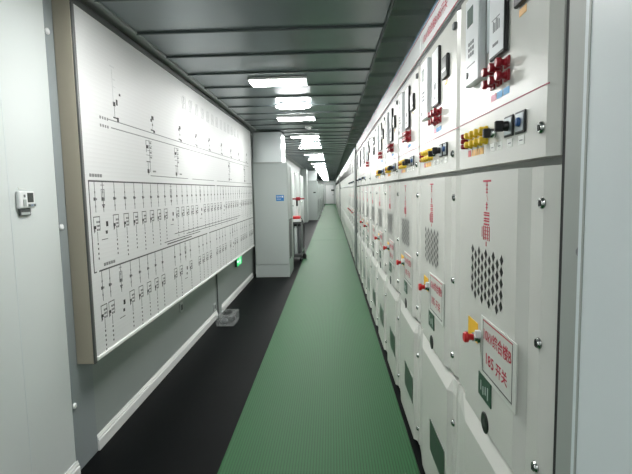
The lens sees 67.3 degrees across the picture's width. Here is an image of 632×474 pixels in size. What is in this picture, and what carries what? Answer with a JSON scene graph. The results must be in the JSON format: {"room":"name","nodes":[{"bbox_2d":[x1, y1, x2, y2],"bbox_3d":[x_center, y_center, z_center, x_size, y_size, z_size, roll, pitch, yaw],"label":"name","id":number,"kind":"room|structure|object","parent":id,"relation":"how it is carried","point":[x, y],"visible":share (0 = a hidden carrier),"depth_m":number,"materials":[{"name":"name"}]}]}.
{"room":"electrical room","nodes":[
{"label":"electrical room","id":0,"kind":"room"},
{"bbox_2d":[92,133,317,434],"bbox_3d":[-0.737,-2.355,24.774,0.160,2.950,56.100,-1,6,2],"label":"wall","id":1,"kind":"structure","parent":0,"point":[118,376],"depth_m":3.83,"materials":[{"name":"grey paint"}]},
{"bbox_2d":[0,0,76,473],"bbox_3d":[-1.428,0.305,-0.300,0.034,2.590,5.653,-1,6,2],"label":"wall","id":2,"kind":"structure","parent":1,"relation":"attached to","point":[37,428],"depth_m":2.23,"materials":[{"name":"white paint"}]},
{"bbox_2d":[15,187,35,215],"bbox_3d":[-1.334,-0.165,2.185,0.024,0.133,0.112,-1,6,2],"label":"thermometer","id":3,"kind":"object","parent":2,"relation":"attached to","point":[24,199],"visible":1,"depth_m":2.17,"materials":[{"name":"white plastic"}]},
{"bbox_2d":[65,461,80,473],"bbox_3d":[-1.388,1.548,-0.193,0.016,0.094,5.625,-1,6,2],"label":"baseboard","id":4,"kind":"structure","parent":2,"relation":"attached to","point":[75,469],"depth_m":2.56,"materials":[{"name":"white"}]},
{"bbox_2d":[42,0,97,468],"bbox_3d":[-1.342,0.017,2.614,0.021,2.590,0.264,-1,6,2],"label":"door frame","id":5,"kind":"structure","parent":1,"relation":"attached to","point":[81,375],"depth_m":2.57,"materials":[{"name":"grey metal"}]},
{"bbox_2d":[51,0,254,363],"bbox_3d":[-1.210,-0.544,5.300,0.113,1.975,5.525,-1,6,2],"label":"board","id":6,"kind":"object","parent":1,"relation":"attached to","point":[158,182],"visible":1,"depth_m":3.23,"materials":[{"name":"white painted metal panel"},{"name":"grey aluminium"}]},
{"bbox_2d":[97,310,217,450],"bbox_3d":[-1.268,1.097,4.366,0.016,0.094,3.010,-1,6,2],"label":"baseboard","id":7,"kind":"structure","parent":1,"relation":"attached to","point":[114,425],"depth_m":3.63,"materials":[{"name":"white"}]},
{"bbox_2d":[179,302,182,312],"bbox_3d":[-1.272,0.665,4.489,0.014,0.090,0.086,-1,6,2],"label":"wall socket","id":8,"kind":"object","parent":1,"relation":"attached to","point":[181,303],"visible":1,"depth_m":4.47,"materials":[{"name":"grey"}]},
{"bbox_2d":[79,0,318,180],"bbox_3d":[-0.591,-3.501,24.656,0.178,0.072,56.100,-1,6,2],"label":"trim","id":9,"kind":"structure","parent":1,"relation":"attached to","point":[101,10],"depth_m":3.56,"materials":[{"name":"grey"}]},
{"bbox_2d":[215,272,221,316],"bbox_3d":[-1.238,-0.305,5.865,0.025,2.590,0.250,-1,6,2],"label":"conduit","id":10,"kind":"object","parent":1,"relation":"attached to","point":[218,275],"depth_m":5.94,"materials":[{"name":"grey metal"}]},
{"bbox_2d":[222,273,252,311],"bbox_3d":[-1.175,0.805,7.320,0.016,0.094,2.430,-1,6,2],"label":"baseboard","id":11,"kind":"structure","parent":1,"relation":"attached to","point":[241,287],"depth_m":7.02,"materials":[{"name":"white"}]},
{"bbox_2d":[235,256,241,266],"bbox_3d":[-1.177,0.360,7.211,0.033,0.140,0.380,-1,6,2],"label":"exit sign","id":12,"kind":"object","parent":1,"relation":"attached to","point":[238,261],"visible":0.82,"depth_m":7.13,"materials":[{"name":"green plastic"}]},
{"bbox_2d":[292,171,294,215],"bbox_3d":[-0.825,-1.114,16.002,0.204,2.200,1.200,-1,6,2],"label":"door","id":13,"kind":"structure","parent":1,"relation":"in","point":[292,171],"depth_m":16.17,"materials":[{"name":"white metal"}]},
{"bbox_2d":[293,173,299,215],"bbox_3d":[-0.752,-1.341,18.290,0.204,2.200,1.800,-1,6,2],"label":"door","id":14,"kind":"structure","parent":1,"relation":"in","point":[296,177],"depth_m":17.67,"materials":[{"name":"white metal"}]},
{"bbox_2d":[298,175,303,221],"bbox_3d":[-0.658,-1.636,21.273,0.204,2.200,2.200,-1,6,2],"label":"door","id":15,"kind":"structure","parent":1,"relation":"in","point":[301,189],"depth_m":20.65,"materials":[{"name":"white metal"}]},
{"bbox_2d":[301,168,308,222],"bbox_3d":[-0.557,-2.042,23.392,0.279,2.590,1.100,-1,6,2],"label":"trim","id":16,"kind":"structure","parent":1,"relation":"attached to","point":[304,172],"depth_m":22.86,"materials":[{"name":"grey metal"}]},
{"bbox_2d":[81,204,424,473],"bbox_3d":[0.963,-0.867,24.867,3.500,0.101,56.400,-1,6,2],"label":"floor","id":17,"kind":"structure","parent":0,"point":[187,424],"depth_m":3.59,"materials":[{"name":"black rubber"}]},
{"bbox_2d":[252,132,293,276],"bbox_3d":[-0.779,-0.599,8.836,0.625,2.575,0.854,-1,6,2],"label":"tall cabinet","id":18,"kind":"object","parent":17,"relation":"on","point":[272,176],"visible":1,"depth_m":8.43,"materials":[{"name":"grey metal"}]},
{"bbox_2d":[289,218,292,257],"bbox_3d":[-0.467,0.016,8.738,0.015,0.697,0.470,-1,6,2],"label":"vent","id":19,"kind":"object","parent":18,"relation":"attached to","point":[290,219],"depth_m":8.70,"materials":[{"name":"grey metal"}]},
{"bbox_2d":[292,197,306,260],"bbox_3d":[-0.409,-0.191,10.601,0.365,1.398,0.640,-1,6,2],"label":"trolley","id":20,"kind":"object","parent":17,"relation":"on","point":[298,229],"visible":0.8,"depth_m":10.43,"materials":[{"name":"grey metal"}]},
{"bbox_2d":[308,171,318,219],"bbox_3d":[-0.231,-2.184,24.973,0.672,2.550,0.906,-1,6,2],"label":"tall cabinet","id":21,"kind":"object","parent":17,"relation":"on","point":[313,211],"visible":0.71,"depth_m":24.54,"materials":[{"name":"grey metal"}]},
{"bbox_2d":[217,240,419,473],"bbox_3d":[0.129,0.921,6.316,1.106,0.006,16.784,-1,6,2],"label":"rubber mat","id":22,"kind":"object","parent":17,"relation":"on","point":[322,399],"visible":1,"depth_m":3.61,"materials":[{"name":"green rubber"}]},
{"bbox_2d":[318,185,319,217],"bbox_3d":[-0.157,-2.048,27.149,0.672,1.850,1.200,-1,6,2],"label":"tall cabinet","id":23,"kind":"object","parent":17,"relation":"on","point":[318,185],"visible":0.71,"depth_m":26.58,"materials":[{"name":"grey metal"}]},
{"bbox_2d":[322,185,323,207],"bbox_3d":[0.288,-3.490,40.967,0.692,2.000,1.200,-1,6,2],"label":"tall cabinet","id":24,"kind":"object","parent":17,"relation":"on","point":[322,185],"visible":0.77,"depth_m":40.39,"materials":[{"name":"grey metal"}]},
{"bbox_2d":[311,229,346,239],"bbox_3d":[0.459,-0.113,16.760,1.106,0.006,4.184,-1,6,2],"label":"rubber mat","id":25,"kind":"object","parent":17,"relation":"on","point":[319,234],"visible":0.96,"depth_m":16.39,"materials":[{"name":"green rubber"}]},
{"bbox_2d":[316,221,342,228],"bbox_3d":[0.600,-0.556,21.236,1.106,0.006,4.784,-1,6,2],"label":"rubber mat","id":26,"kind":"object","parent":17,"relation":"on","point":[321,224],"visible":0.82,"depth_m":20.73,"materials":[{"name":"green rubber"}]},
{"bbox_2d":[319,212,340,220],"bbox_3d":[0.823,-1.254,28.298,1.106,0.006,9.384,-1,6,2],"label":"rubber mat","id":27,"kind":"object","parent":17,"relation":"on","point":[325,216],"visible":0.88,"depth_m":27.50,"materials":[{"name":"green rubber"}]},
{"bbox_2d":[322,204,337,211],"bbox_3d":[1.278,-2.681,42.721,1.106,0.006,19.584,-1,6,2],"label":"rubber mat","id":28,"kind":"object","parent":17,"relation":"on","point":[328,207],"visible":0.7,"depth_m":39.64,"materials":[{"name":"green rubber"}]},
{"bbox_2d":[340,174,341,214],"bbox_3d":[1.845,-2.110,24.611,1.176,2.390,0.808,-1,6,2],"label":"tall cabinet","id":29,"kind":"object","parent":17,"relation":"on","point":[340,174],"visible":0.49,"depth_m":24.57,"materials":[{"name":"grey metal"}]},
{"bbox_2d":[341,171,341,216],"bbox_3d":[1.769,-1.871,22.194,1.176,2.390,0.808,-1,6,2],"label":"tall cabinet","id":30,"kind":"object","parent":17,"relation":"on","point":[341,171],"visible":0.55,"depth_m":22.17,"materials":[{"name":"grey metal"}]},
{"bbox_2d":[342,173,343,224],"bbox_3d":[1.718,-1.712,20.583,1.176,2.390,0.808,-1,6,2],"label":"tall cabinet","id":31,"kind":"object","parent":17,"relation":"on","point":[342,173],"visible":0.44,"depth_m":20.38,"materials":[{"name":"grey metal"}]},
{"bbox_2d":[343,180,343,227],"bbox_3d":[1.667,-1.552,18.971,1.176,2.390,0.808,-1,6,2],"label":"tall cabinet","id":32,"kind":"object","parent":17,"relation":"on","point":[343,180],"visible":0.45,"depth_m":18.75,"materials":[{"name":"grey metal"}]},
{"bbox_2d":[344,166,344,230],"bbox_3d":[1.616,-1.393,17.360,1.176,2.390,0.808,-1,6,2],"label":"tall cabinet","id":33,"kind":"object","parent":17,"relation":"on","point":[344,166],"visible":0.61,"depth_m":17.27,"materials":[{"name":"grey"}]},
{"bbox_2d":[345,184,345,233],"bbox_3d":[1.591,-1.313,16.554,1.176,2.390,0.808,-1,6,2],"label":"tall cabinet","id":34,"kind":"object","parent":17,"relation":"on","point":[345,184],"visible":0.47,"depth_m":16.34,"materials":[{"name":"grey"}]},
{"bbox_2d":[345,164,346,235],"bbox_3d":[1.565,-1.233,15.749,1.176,2.390,0.808,-1,6,2],"label":"tall cabinet","id":35,"kind":"object","parent":17,"relation":"on","point":[345,164],"visible":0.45,"depth_m":15.82,"materials":[{"name":"grey metal"}]},
{"bbox_2d":[346,162,348,229],"bbox_3d":[1.540,-1.153,14.943,1.176,2.390,0.808,-1,6,2],"label":"tall cabinet","id":36,"kind":"object","parent":17,"relation":"on","point":[346,162],"visible":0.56,"depth_m":15.00,"materials":[{"name":"grey metal"}]},
{"bbox_2d":[347,160,349,239],"bbox_3d":[1.514,-1.074,14.137,1.176,2.390,0.808,-1,6,2],"label":"tall cabinet","id":37,"kind":"object","parent":17,"relation":"on","point":[347,160],"visible":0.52,"depth_m":14.12,"materials":[{"name":"grey metal"}]},
{"bbox_2d":[348,159,350,244],"bbox_3d":[1.489,-0.994,13.332,1.176,2.390,0.808,-1,6,2],"label":"tall cabinet","id":38,"kind":"object","parent":17,"relation":"on","point":[348,159],"visible":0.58,"depth_m":13.32,"materials":[{"name":"grey metal"}]},
{"bbox_2d":[347,157,352,247],"bbox_3d":[1.441,-0.914,12.529,1.221,2.390,0.813,-1,6,2],"label":"tall cabinet","id":39,"kind":"object","parent":17,"relation":"on","point":[349,157],"visible":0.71,"depth_m":12.47,"materials":[{"name":"grey metal"}]},
{"bbox_2d":[349,155,352,251],"bbox_3d":[1.416,-0.835,11.724,1.221,2.390,0.813,-1,6,2],"label":"tall cabinet","id":40,"kind":"object","parent":17,"relation":"on","point":[351,223],"visible":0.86,"depth_m":11.55,"materials":[{"name":"grey metal"}]},
{"bbox_2d":[350,151,353,256],"bbox_3d":[1.391,-0.755,10.918,1.221,2.390,0.813,-1,6,2],"label":"tall cabinet","id":41,"kind":"object","parent":17,"relation":"on","point":[352,151],"visible":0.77,"depth_m":10.77,"materials":[{"name":"grey metal"}]},
{"bbox_2d":[351,147,355,260],"bbox_3d":[1.365,-0.675,10.112,1.221,2.390,0.813,-1,6,2],"label":"tall cabinet","id":42,"kind":"object","parent":17,"relation":"on","point":[355,147],"visible":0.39,"depth_m":10.18,"materials":[{"name":"grey metal"}]},
{"bbox_2d":[356,141,362,273],"bbox_3d":[1.333,-0.536,8.707,1.197,2.390,0.813,-1,6,2],"label":"tall cabinet","id":43,"kind":"object","parent":17,"relation":"on","point":[357,144],"visible":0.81,"depth_m":8.54,"materials":[{"name":"grey metal"}]},
{"bbox_2d":[359,135,365,282],"bbox_3d":[1.307,-0.457,7.902,1.197,2.390,0.813,-1,6,2],"label":"tall cabinet","id":44,"kind":"object","parent":17,"relation":"on","point":[360,139],"visible":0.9,"depth_m":7.75,"materials":[{"name":"grey metal"}]},
{"bbox_2d":[360,128,369,293],"bbox_3d":[1.270,-0.377,7.096,1.221,2.390,0.813,-1,6,2],"label":"tall cabinet","id":45,"kind":"object","parent":17,"relation":"on","point":[363,221],"visible":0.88,"depth_m":6.94,"materials":[{"name":"grey metal"}]},
{"bbox_2d":[363,120,375,307],"bbox_3d":[1.244,-0.297,6.291,1.221,2.390,0.813,-1,6,2],"label":"tall cabinet","id":46,"kind":"object","parent":17,"relation":"on","point":[368,127],"visible":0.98,"depth_m":6.13,"materials":[{"name":"grey metal"}]},
{"bbox_2d":[370,108,382,325],"bbox_3d":[1.241,-0.218,5.484,1.176,2.390,0.813,-1,6,2],"label":"tall cabinet","id":47,"kind":"object","parent":17,"relation":"on","point":[374,188],"visible":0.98,"depth_m":5.34,"materials":[{"name":"grey metal"}]},
{"bbox_2d":[374,92,391,350],"bbox_3d":[1.194,-0.138,4.679,1.221,2.390,0.813,-1,6,2],"label":"tall cabinet","id":48,"kind":"object","parent":17,"relation":"on","point":[381,108],"visible":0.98,"depth_m":4.53,"materials":[{"name":"grey metal"}]},
{"bbox_2d":[383,69,406,387],"bbox_3d":[1.168,-0.058,3.874,1.221,2.390,0.813,-1,6,2],"label":"tall cabinet","id":49,"kind":"object","parent":17,"relation":"on","point":[392,92],"visible":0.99,"depth_m":3.72,"materials":[{"name":"grey metal"}]},
{"bbox_2d":[396,31,429,444],"bbox_3d":[1.143,0.022,3.068,1.221,2.390,0.813,-1,6,2],"label":"tall cabinet","id":50,"kind":"object","parent":17,"relation":"on","point":[409,69],"visible":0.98,"depth_m":2.92,"materials":[{"name":"grey metal"}]},
{"bbox_2d":[404,156,411,165],"bbox_3d":[0.563,-0.464,2.917,0.041,0.057,0.064,-1,6,2],"label":"switch","id":51,"kind":"object","parent":50,"relation":"attached to","point":[406,161],"depth_m":2.91,"materials":[{"name":"black plastic"}]},
{"bbox_2d":[418,0,472,473],"bbox_3d":[1.117,0.102,2.263,1.221,2.390,0.813,-1,6,2],"label":"tall cabinet","id":52,"kind":"object","parent":17,"relation":"on","point":[440,33],"visible":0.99,"depth_m":2.12,"materials":[{"name":"grey metal"}]},
{"bbox_2d":[430,335,432,348],"bbox_3d":[0.566,0.516,2.332,0.005,0.067,0.067,-1,6,2],"label":"socket","id":53,"kind":"object","parent":52,"relation":"attached to","point":[431,336],"depth_m":2.32,"materials":[{"name":"black plastic"}]},
{"bbox_2d":[428,151,435,156],"bbox_3d":[0.545,-0.391,2.231,0.036,0.028,0.028,-1,6,2],"label":"switch","id":54,"kind":"object","parent":52,"relation":"attached to","point":[430,154],"depth_m":2.22,"materials":[{"name":"plastic"}]},
{"bbox_2d":[432,143,442,157],"bbox_3d":[0.537,-0.384,2.112,0.041,0.057,0.064,-1,6,2],"label":"switch","id":55,"kind":"object","parent":52,"relation":"attached to","point":[435,150],"depth_m":2.11,"materials":[{"name":"black plastic"}]},
{"bbox_2d":[442,142,447,155],"bbox_3d":[0.548,-0.376,2.032,0.015,0.057,0.064,-1,6,2],"label":"switch","id":56,"kind":"object","parent":52,"relation":"attached to","point":[445,144],"depth_m":2.02,"materials":[{"name":"blue plastic"}]},
{"bbox_2d":[457,0,566,473],"bbox_3d":[1.092,0.181,1.457,1.221,2.390,0.813,-1,6,2],"label":"tall cabinet","id":57,"kind":"object","parent":17,"relation":"on","point":[513,51],"visible":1,"depth_m":1.30,"materials":[{"name":"grey metal"}]},
{"bbox_2d":[464,133,472,139],"bbox_3d":[0.531,-0.353,1.659,0.026,0.026,0.026,-1,6,2],"label":"lamp","id":58,"kind":"object","parent":57,"relation":"on","point":[466,136],"depth_m":1.65,"materials":[{"name":"yellow plastic"}]},
{"bbox_2d":[464,142,472,148],"bbox_3d":[0.532,-0.322,1.663,0.026,0.026,0.026,-1,6,2],"label":"lamp","id":59,"kind":"object","parent":57,"relation":"attached to","point":[466,143],"depth_m":1.65,"materials":[{"name":"yellow plastic"}]},
{"bbox_2d":[468,131,476,137],"bbox_3d":[0.530,-0.347,1.606,0.026,0.026,0.026,-1,6,2],"label":"lamp","id":60,"kind":"object","parent":57,"relation":"on","point":[470,134],"depth_m":1.60,"materials":[{"name":"yellow plastic"}]},
{"bbox_2d":[468,140,476,146],"bbox_3d":[0.530,-0.317,1.609,0.026,0.026,0.026,-1,6,2],"label":"lamp","id":61,"kind":"object","parent":57,"relation":"attached to","point":[470,143],"depth_m":1.60,"materials":[{"name":"yellow plastic"}]},
{"bbox_2d":[473,129,481,135],"bbox_3d":[0.528,-0.342,1.552,0.026,0.026,0.026,-1,6,2],"label":"lamp","id":62,"kind":"object","parent":57,"relation":"on","point":[475,132],"depth_m":1.54,"materials":[{"name":"yellow plastic"}]},
{"bbox_2d":[473,138,481,145],"bbox_3d":[0.529,-0.311,1.555,0.026,0.026,0.026,-1,6,2],"label":"lamp","id":63,"kind":"object","parent":57,"relation":"attached to","point":[475,142],"depth_m":1.55,"materials":[{"name":"yellow plastic"}]},
{"bbox_2d":[478,126,487,133],"bbox_3d":[0.526,-0.337,1.498,0.026,0.026,0.026,-1,6,2],"label":"lamp","id":64,"kind":"object","parent":57,"relation":"on","point":[480,129],"depth_m":1.49,"materials":[{"name":"yellow plastic"}]},
{"bbox_2d":[478,137,487,143],"bbox_3d":[0.527,-0.306,1.501,0.026,0.026,0.026,-1,6,2],"label":"lamp","id":65,"kind":"object","parent":57,"relation":"attached to","point":[481,140],"depth_m":1.49,"materials":[{"name":"yellow plastic"}]},
{"bbox_2d":[481,411,488,433],"bbox_3d":[0.541,0.596,1.526,0.005,0.067,0.067,-1,6,2],"label":"socket","id":66,"kind":"object","parent":57,"relation":"attached to","point":[484,414],"depth_m":1.51,"materials":[{"name":"black plastic"}]},
{"bbox_2d":[482,128,496,137],"bbox_3d":[0.519,-0.311,1.426,0.036,0.028,0.028,-1,6,2],"label":"switch","id":67,"kind":"object","parent":57,"relation":"attached to","point":[487,132],"depth_m":1.42,"materials":[{"name":"black plastic"}]},
{"bbox_2d":[494,114,513,137],"bbox_3d":[0.512,-0.304,1.306,0.041,0.057,0.064,-1,6,2],"label":"switch","id":68,"kind":"object","parent":57,"relation":"attached to","point":[507,125],"depth_m":1.30,"materials":[{"name":"black plastic"}]},
{"bbox_2d":[515,109,525,134],"bbox_3d":[0.523,-0.296,1.226,0.015,0.057,0.064,-1,6,2],"label":"switch","id":69,"kind":"object","parent":57,"relation":"attached to","point":[520,114],"depth_m":1.22,"materials":[{"name":"blue plastic"}]},
{"bbox_3d":[-1.042,0.952,5.632,0.200,0.126,0.340,-1,6,2],"label":"clear box","id":70,"kind":"object","parent":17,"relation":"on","visible":0},
{"bbox_2d":[221,318,227,323],"bbox_3d":[-1.074,0.982,5.575,0.087,0.060,0.087,-1,6,2],"label":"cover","id":71,"kind":"object","parent":70,"relation":"on","point":[223,320],"visible":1,"depth_m":5.54,"materials":[{"name":"grey"}]},
{"bbox_2d":[228,315,234,320],"bbox_3d":[-1.011,0.971,5.673,0.087,0.060,0.087,-1,6,2],"label":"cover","id":72,"kind":"object","parent":70,"relation":"on","point":[230,318],"visible":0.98,"depth_m":5.64,"materials":[{"name":"grey"}]},
{"bbox_2d":[94,0,435,180],"bbox_3d":[0.905,-3.695,24.590,3.500,0.415,56.400,-1,6,2],"label":"ceiling","id":73,"kind":"structure","parent":0,"point":[349,53],"depth_m":3.65,"materials":[{"name":"metal"}]},
{"bbox_2d":[247,76,307,86],"bbox_3d":[-0.359,-1.489,4.549,0.550,0.029,0.290,-1,6,2],"label":"recessed light","id":74,"kind":"object","parent":73,"relation":"in","point":[279,80],"visible":1,"depth_m":4.47,"materials":[{"name":"white plastic"}]},
{"bbox_2d":[249,79,305,86],"bbox_3d":[-0.359,-1.476,4.550,0.524,0.002,0.264,-1,6,2],"label":"diffuser","id":75,"kind":"object","parent":74,"relation":"attached to","point":[254,82],"depth_m":4.52,"materials":[{"name":"white plastic"}]},
{"bbox_2d":[276,101,310,109],"bbox_3d":[-0.276,-1.590,5.763,0.430,0.072,0.200,-1,6,2],"label":"ceiling lamp","id":76,"kind":"object","parent":73,"relation":"attached to","point":[282,105],"visible":1,"depth_m":5.69,"materials":[{"name":"white plastic"}]},
{"bbox_2d":[276,115,315,120],"bbox_3d":[-0.285,-1.720,6.886,0.550,0.029,0.290,-1,6,2],"label":"recessed light","id":77,"kind":"object","parent":73,"relation":"in","point":[310,117],"visible":1,"depth_m":6.79,"materials":[{"name":"white plastic"}]},
{"bbox_2d":[277,117,314,120],"bbox_3d":[-0.285,-1.707,6.888,0.524,0.002,0.264,-1,6,2],"label":"diffuser","id":78,"kind":"object","parent":77,"relation":"attached to","point":[279,118],"depth_m":6.83,"materials":[{"name":"white plastic"}]},
{"bbox_2d":[290,135,318,137],"bbox_3d":[-0.212,-1.951,9.224,0.550,0.029,0.290,-1,6,2],"label":"recessed light","id":79,"kind":"object","parent":73,"relation":"in","point":[291,136],"visible":1,"depth_m":9.10,"materials":[{"name":"white plastic"}]},
{"bbox_2d":[292,136,318,137],"bbox_3d":[-0.211,-1.938,9.225,0.524,0.002,0.264,-1,6,2],"label":"diffuser","id":80,"kind":"object","parent":79,"relation":"attached to","point":[292,136],"depth_m":9.18,"materials":[{"name":"white plastic"}]},
{"bbox_2d":[301,142,319,145],"bbox_3d":[-0.123,-2.069,10.607,0.430,0.072,0.200,-1,6,2],"label":"ceiling lamp","id":81,"kind":"object","parent":73,"relation":"attached to","point":[305,143],"visible":1,"depth_m":10.53,"materials":[{"name":"white plastic"}]},
{"bbox_2d":[299,146,321,148],"bbox_3d":[-0.138,-2.183,11.561,0.550,0.029,0.290,-1,6,2],"label":"recessed light","id":82,"kind":"object","parent":73,"relation":"in","point":[300,147],"visible":1,"depth_m":11.43,"materials":[{"name":"white plastic"}]},
{"bbox_2d":[318,180,335,203],"bbox_3d":[1.815,-5.152,52.693,3.500,2.950,0.150,-1,6,2],"label":"wall","id":83,"kind":"structure","parent":0,"point":[329,182],"depth_m":52.57,"materials":[{"name":"white paint"}]},
{"bbox_2d":[325,185,333,203],"bbox_3d":[1.535,-4.721,52.613,0.970,2.120,0.109,-1,6,2],"label":"door","id":84,"kind":"structure","parent":83,"relation":"in","point":[329,194],"depth_m":52.61,"materials":[{"name":"grey"}]},
{"bbox_2d":[354,149,359,268],"bbox_3d":[1.339,-0.560,9.408,1.130,2.300,0.570,-1,6,2],"label":"trim","id":85,"kind":"structure","parent":0,"point":[355,152],"depth_m":9.22,"materials":[{"name":"grey metal"}]},
{"bbox_2d":[553,0,585,473],"bbox_3d":[0.725,0.180,0.987,0.422,2.500,0.193,-1,6,2],"label":"wall","id":86,"kind":"structure","parent":0,"point":[576,9],"depth_m":0.98,"materials":[{"name":"grey"}]},
{"bbox_2d":[570,0,631,473],"bbox_3d":[0.676,0.099,-0.020,0.452,2.860,1.784,-1,6,2],"label":"wall","id":87,"kind":"structure","parent":0,"point":[601,440],"depth_m":0.78,"materials":[{"name":"white paint"}]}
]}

